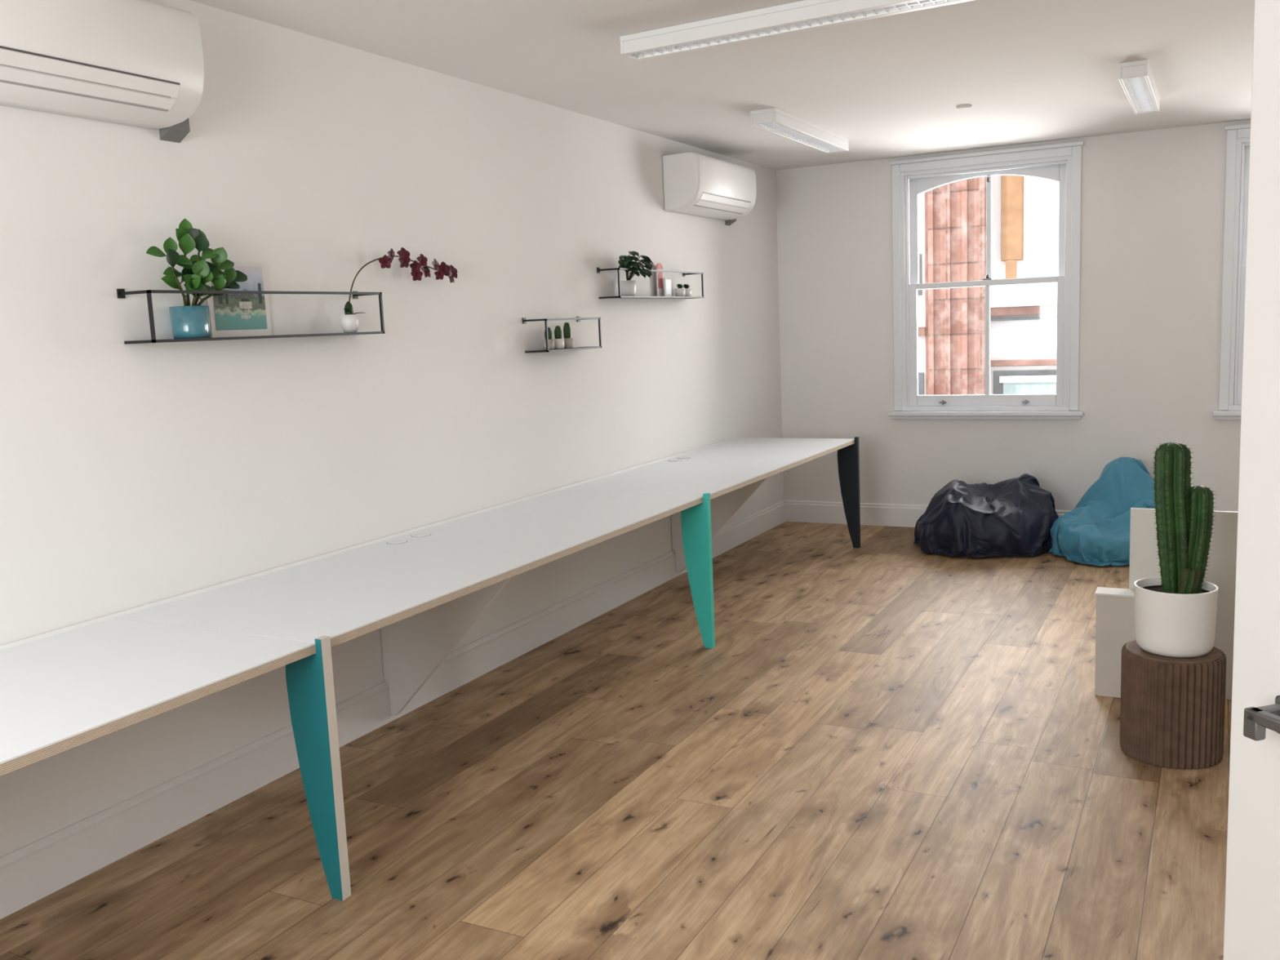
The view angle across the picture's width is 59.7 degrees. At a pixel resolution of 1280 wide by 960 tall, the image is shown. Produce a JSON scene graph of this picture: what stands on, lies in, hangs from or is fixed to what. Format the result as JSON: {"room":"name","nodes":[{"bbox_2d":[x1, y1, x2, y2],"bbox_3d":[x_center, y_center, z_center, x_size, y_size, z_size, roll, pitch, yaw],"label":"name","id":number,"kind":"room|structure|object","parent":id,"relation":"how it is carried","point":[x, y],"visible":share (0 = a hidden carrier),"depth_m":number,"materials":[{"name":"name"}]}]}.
{"room":"open-plan office","nodes":[
{"label":"open-plan office","id":0,"kind":"room"},
{"bbox_2d":[0,0,783,857],"bbox_3d":[-1.160,-0.335,4.407,0.250,2.616,9.763,2,9,27],"label":"wall","id":1,"kind":"structure","parent":0,"point":[132,475],"depth_m":4.08,"materials":[{"name":"white paint"}]},
{"bbox_2d":[0,0,204,142],"bbox_3d":[-1.582,-1.168,3.018,0.233,0.353,0.975,2,9,27],"label":"air conditioner","id":2,"kind":"object","parent":1,"relation":"attached to","point":[134,63],"visible":1,"depth_m":3.06,"materials":[{"name":"plastic"}]},
{"bbox_2d":[116,288,384,344],"bbox_3d":[-1.264,-0.563,3.779,0.128,0.164,1.054,2,9,27],"label":"wire wall shelf","id":3,"kind":"object","parent":1,"relation":"attached to","point":[121,293],"visible":1,"depth_m":3.57,"materials":[{"name":"black metal"}]},
{"bbox_2d":[146,218,247,338],"bbox_3d":[-1.397,-0.633,3.513,0.128,0.369,0.354,2,9,27],"label":"leaf plant","id":4,"kind":"object","parent":3,"relation":"on","point":[187,322],"visible":0.95,"depth_m":3.47,"materials":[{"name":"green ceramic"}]},
{"bbox_2d":[205,260,271,337],"bbox_3d":[-1.345,-0.606,3.740,0.008,0.248,0.260,2,9,27],"label":"picture","id":5,"kind":"object","parent":3,"relation":"on","point":[231,315],"visible":0.84,"depth_m":3.75,"materials":[{"name":"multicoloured paper"}]},
{"bbox_2d":[340,247,457,333],"bbox_3d":[-0.928,-0.754,4.391,0.068,0.326,0.712,2,9,31],"label":"orchid","id":6,"kind":"object","parent":3,"relation":"on","point":[349,322],"visible":0.99,"depth_m":4.37,"materials":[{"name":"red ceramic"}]},
{"bbox_2d":[0,499,786,919],"bbox_3d":[-1.001,0.886,4.492,0.020,0.162,9.213,2,9,27],"label":"baseboard","id":7,"kind":"structure","parent":1,"relation":"attached to","point":[30,873],"depth_m":3.87,"materials":[{"name":"wood"}]},
{"bbox_2d":[522,315,601,352],"bbox_3d":[-0.374,-0.722,5.488,0.128,0.166,0.534,2,9,27],"label":"wire wall shelf","id":8,"kind":"object","parent":1,"relation":"attached to","point":[578,318],"visible":1,"depth_m":5.34,"materials":[{"name":"black metal"}]},
{"bbox_2d":[542,327,554,350],"bbox_3d":[-0.440,-0.681,5.364,0.055,0.108,0.055,2,9,27],"label":"potted cactus","id":9,"kind":"object","parent":8,"relation":"on","point":[551,341],"visible":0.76,"depth_m":5.35,"materials":[{"name":"ceramic"}]},
{"bbox_2d":[554,325,564,349],"bbox_3d":[-0.399,-0.696,5.442,0.057,0.113,0.057,2,9,27],"label":"potted cactus","id":10,"kind":"object","parent":8,"relation":"on","point":[558,341],"visible":0.91,"depth_m":5.43,"materials":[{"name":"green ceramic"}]},
{"bbox_2d":[563,322,573,348],"bbox_3d":[-0.360,-0.716,5.516,0.057,0.128,0.057,2,9,27],"label":"potted cactus","id":11,"kind":"object","parent":8,"relation":"on","point":[568,341],"visible":0.89,"depth_m":5.50,"materials":[{"name":"plant"}]},
{"bbox_2d":[596,267,703,298],"bbox_3d":[0.083,-1.117,6.348,0.128,0.164,1.094,2,9,27],"label":"wire wall shelf","id":12,"kind":"object","parent":1,"relation":"attached to","point":[598,269],"visible":1,"depth_m":6.24,"materials":[{"name":"black metal"}]},
{"bbox_2d":[617,251,653,296],"bbox_3d":[-0.016,-1.118,6.045,0.287,0.239,0.178,-9,10,-39],"label":"potted leafy plant","id":13,"kind":"object","parent":12,"relation":"on","point":[628,287],"visible":0.97,"depth_m":6.01,"materials":[{"name":"green plant"}]},
{"bbox_2d":[655,262,671,296],"bbox_3d":[0.140,-1.169,6.520,0.031,0.195,0.140,2,9,27],"label":"candle","id":14,"kind":"object","parent":12,"relation":"on","point":[667,282],"visible":0.87,"depth_m":6.51,"materials":[{"name":"white wax"}]},
{"bbox_2d":[674,284,684,296],"bbox_3d":[0.238,-1.132,6.646,0.066,0.078,0.066,2,9,27],"label":"succulent pot","id":15,"kind":"object","parent":12,"relation":"in","point":[680,291],"visible":0.92,"depth_m":6.62,"materials":[{"name":"white ceramic"}]},
{"bbox_2d":[682,284,691,296],"bbox_3d":[0.279,-1.145,6.725,0.066,0.078,0.066,2,9,27],"label":"succulent pot","id":16,"kind":"object","parent":12,"relation":"in","point":[687,291],"visible":0.8,"depth_m":6.70,"materials":[{"name":"white ceramic"}]},
{"bbox_2d":[662,151,755,226],"bbox_3d":[0.468,-1.802,6.939,0.233,0.353,0.995,2,9,27],"label":"air conditioner","id":17,"kind":"object","parent":1,"relation":"attached to","point":[697,184],"visible":1,"depth_m":6.63,"materials":[{"name":"plastic"}]},
{"bbox_2d":[0,521,1231,959],"bbox_3d":[1.059,1.098,3.478,5.120,0.150,9.763,2,9,27],"label":"floor","id":18,"kind":"structure","parent":0,"point":[887,748],"depth_m":3.55,"materials":[{"name":"brown wood"}]},
{"bbox_2d":[0,435,860,900],"bbox_3d":[-0.636,0.606,4.292,0.831,0.742,7.536,2,9,27],"label":"desk","id":19,"kind":"object","parent":18,"relation":"on","point":[424,587],"visible":1,"depth_m":3.52,"materials":[{"name":"white laminate"}]},
{"bbox_2d":[914,473,1060,556],"bbox_3d":[2.260,0.196,7.303,0.903,0.475,0.890,-1,8,7],"label":"beanbag","id":20,"kind":"object","parent":18,"relation":"on","point":[1017,517],"visible":0.97,"depth_m":6.98,"materials":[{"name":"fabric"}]},
{"bbox_2d":[1051,455,1155,564],"bbox_3d":[2.971,0.167,6.920,0.787,0.580,0.937,2,9,27],"label":"beanbag","id":21,"kind":"object","parent":18,"relation":"on","point":[1097,531],"visible":0.65,"depth_m":6.88,"materials":[{"name":"fabric"}]},
{"bbox_2d":[1094,586,1136,697],"bbox_3d":[1.895,0.645,4.414,0.170,0.418,0.110,2,9,27],"label":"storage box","id":22,"kind":"object","parent":18,"relation":"on","point":[1115,606],"visible":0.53,"depth_m":4.38,"materials":[{"name":"white"}]},
{"bbox_2d":[1120,640,1226,769],"bbox_3d":[1.823,0.758,3.820,0.323,0.366,0.323,2,9,27],"label":"stool","id":23,"kind":"object","parent":18,"relation":"on","point":[1172,708],"visible":0.84,"depth_m":3.69,"materials":[{"name":"brown wood"}]},
{"bbox_2d":[1133,442,1218,657],"bbox_3d":[1.803,0.226,3.745,0.258,0.708,0.258,2,9,27],"label":"cactus","id":24,"kind":"object","parent":23,"relation":"on","point":[1175,611],"visible":1,"depth_m":3.69,"materials":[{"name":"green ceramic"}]},
{"bbox_2d":[1128,507,1237,699],"bbox_3d":[2.251,0.484,4.308,0.660,0.738,0.045,2,9,27],"label":"board","id":25,"kind":"object","parent":18,"relation":"on","point":[1220,571],"visible":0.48,"depth_m":4.29,"materials":[{"name":"white"}]},
{"bbox_2d":[190,0,1254,170],"bbox_3d":[0.944,-1.639,3.097,5.120,0.150,9.763,2,9,27],"label":"ceiling","id":26,"kind":"structure","parent":0,"point":[1028,71],"depth_m":4.81,"materials":[{"name":"white paint"}]},
{"bbox_2d":[619,0,973,61],"bbox_3d":[0.566,-1.627,3.913,1.410,0.065,0.213,2,9,27],"label":"light","id":27,"kind":"object","parent":26,"relation":"attached to","point":[805,15],"depth_m":3.95,"materials":[{"name":"white metal"}]},
{"bbox_2d":[750,107,848,153],"bbox_3d":[0.933,-1.980,6.351,0.140,0.070,1.280,2,9,27],"label":"light","id":28,"kind":"object","parent":26,"relation":"attached to","point":[776,121],"depth_m":6.17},
{"bbox_2d":[955,104,972,109],"bbox_3d":[1.726,-1.986,5.936,0.080,0.013,0.080,2,9,27],"label":"smoke detector","id":29,"kind":"object","parent":26,"relation":"attached to","point":[962,106],"visible":1,"depth_m":5.91,"materials":[{"name":"white plastic"}]},
{"bbox_2d":[1118,59,1159,114],"bbox_3d":[2.467,-1.925,5.489,0.120,0.070,1.080,2,9,27],"label":"light","id":30,"kind":"object","parent":26,"relation":"attached to","point":[1136,79],"depth_m":5.27,"materials":[{"name":"white plastic"}]},
{"bbox_2d":[775,119,1250,511],"bbox_3d":[3.171,-0.941,7.438,4.620,2.616,0.300,2,9,27],"label":"wall","id":31,"kind":"structure","parent":0,"point":[1153,208],"depth_m":7.50,"materials":[{"name":"white paint"}]},
{"bbox_2d":[785,500,1071,527],"bbox_3d":[3.158,0.296,7.463,4.600,0.162,0.020,2,9,27],"label":"baseboard","id":32,"kind":"structure","parent":31,"relation":"attached to","point":[802,511],"depth_m":8.23,"materials":[{"name":"wood"}]},
{"bbox_2d":[888,141,1084,419],"bbox_3d":[2.377,-1.325,7.683,1.305,1.805,0.250,2,9,27],"label":"window","id":33,"kind":"structure","parent":31,"relation":"in","point":[1061,162],"depth_m":7.65,"materials":[{"name":"paint"}]},
{"bbox_2d":[1212,123,1250,419],"bbox_3d":[4.217,-1.270,6.730,1.305,1.805,0.250,2,9,27],"label":"window","id":34,"kind":"structure","parent":31,"relation":"in","point":[1237,141],"depth_m":6.94,"materials":[{"name":"paint"}]},
{"bbox_3d":[2.749,-0.237,2.521,1.310,2.616,9.513,2,9,27],"label":"wall","id":35,"kind":"structure","parent":0,"visible":0},
{"bbox_2d":[1222,0,1279,959],"bbox_3d":[0.940,0.313,1.115,0.172,2.054,0.820,-5,8,-17],"label":"door","id":36,"kind":"structure","parent":35,"relation":"in","point":[1252,886],"depth_m":1.43,"materials":[{"name":"paint"}]},
{"label":"outside","id":37,"kind":"structure","parent":0,"visible":0},
{"bbox_3d":[4.621,3.939,11.194,20.000,0.200,6.037,2,9,27],"label":"ground","id":38,"kind":"structure","parent":37,"visible":0},
{"bbox_2d":[917,175,1059,395],"bbox_3d":[5.185,-1.748,13.040,15.000,10.500,0.670,2,9,27],"label":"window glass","id":39,"kind":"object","parent":38,"relation":"on","point":[952,216],"visible":0.18,"depth_m":13.27,"materials":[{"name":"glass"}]}
]}

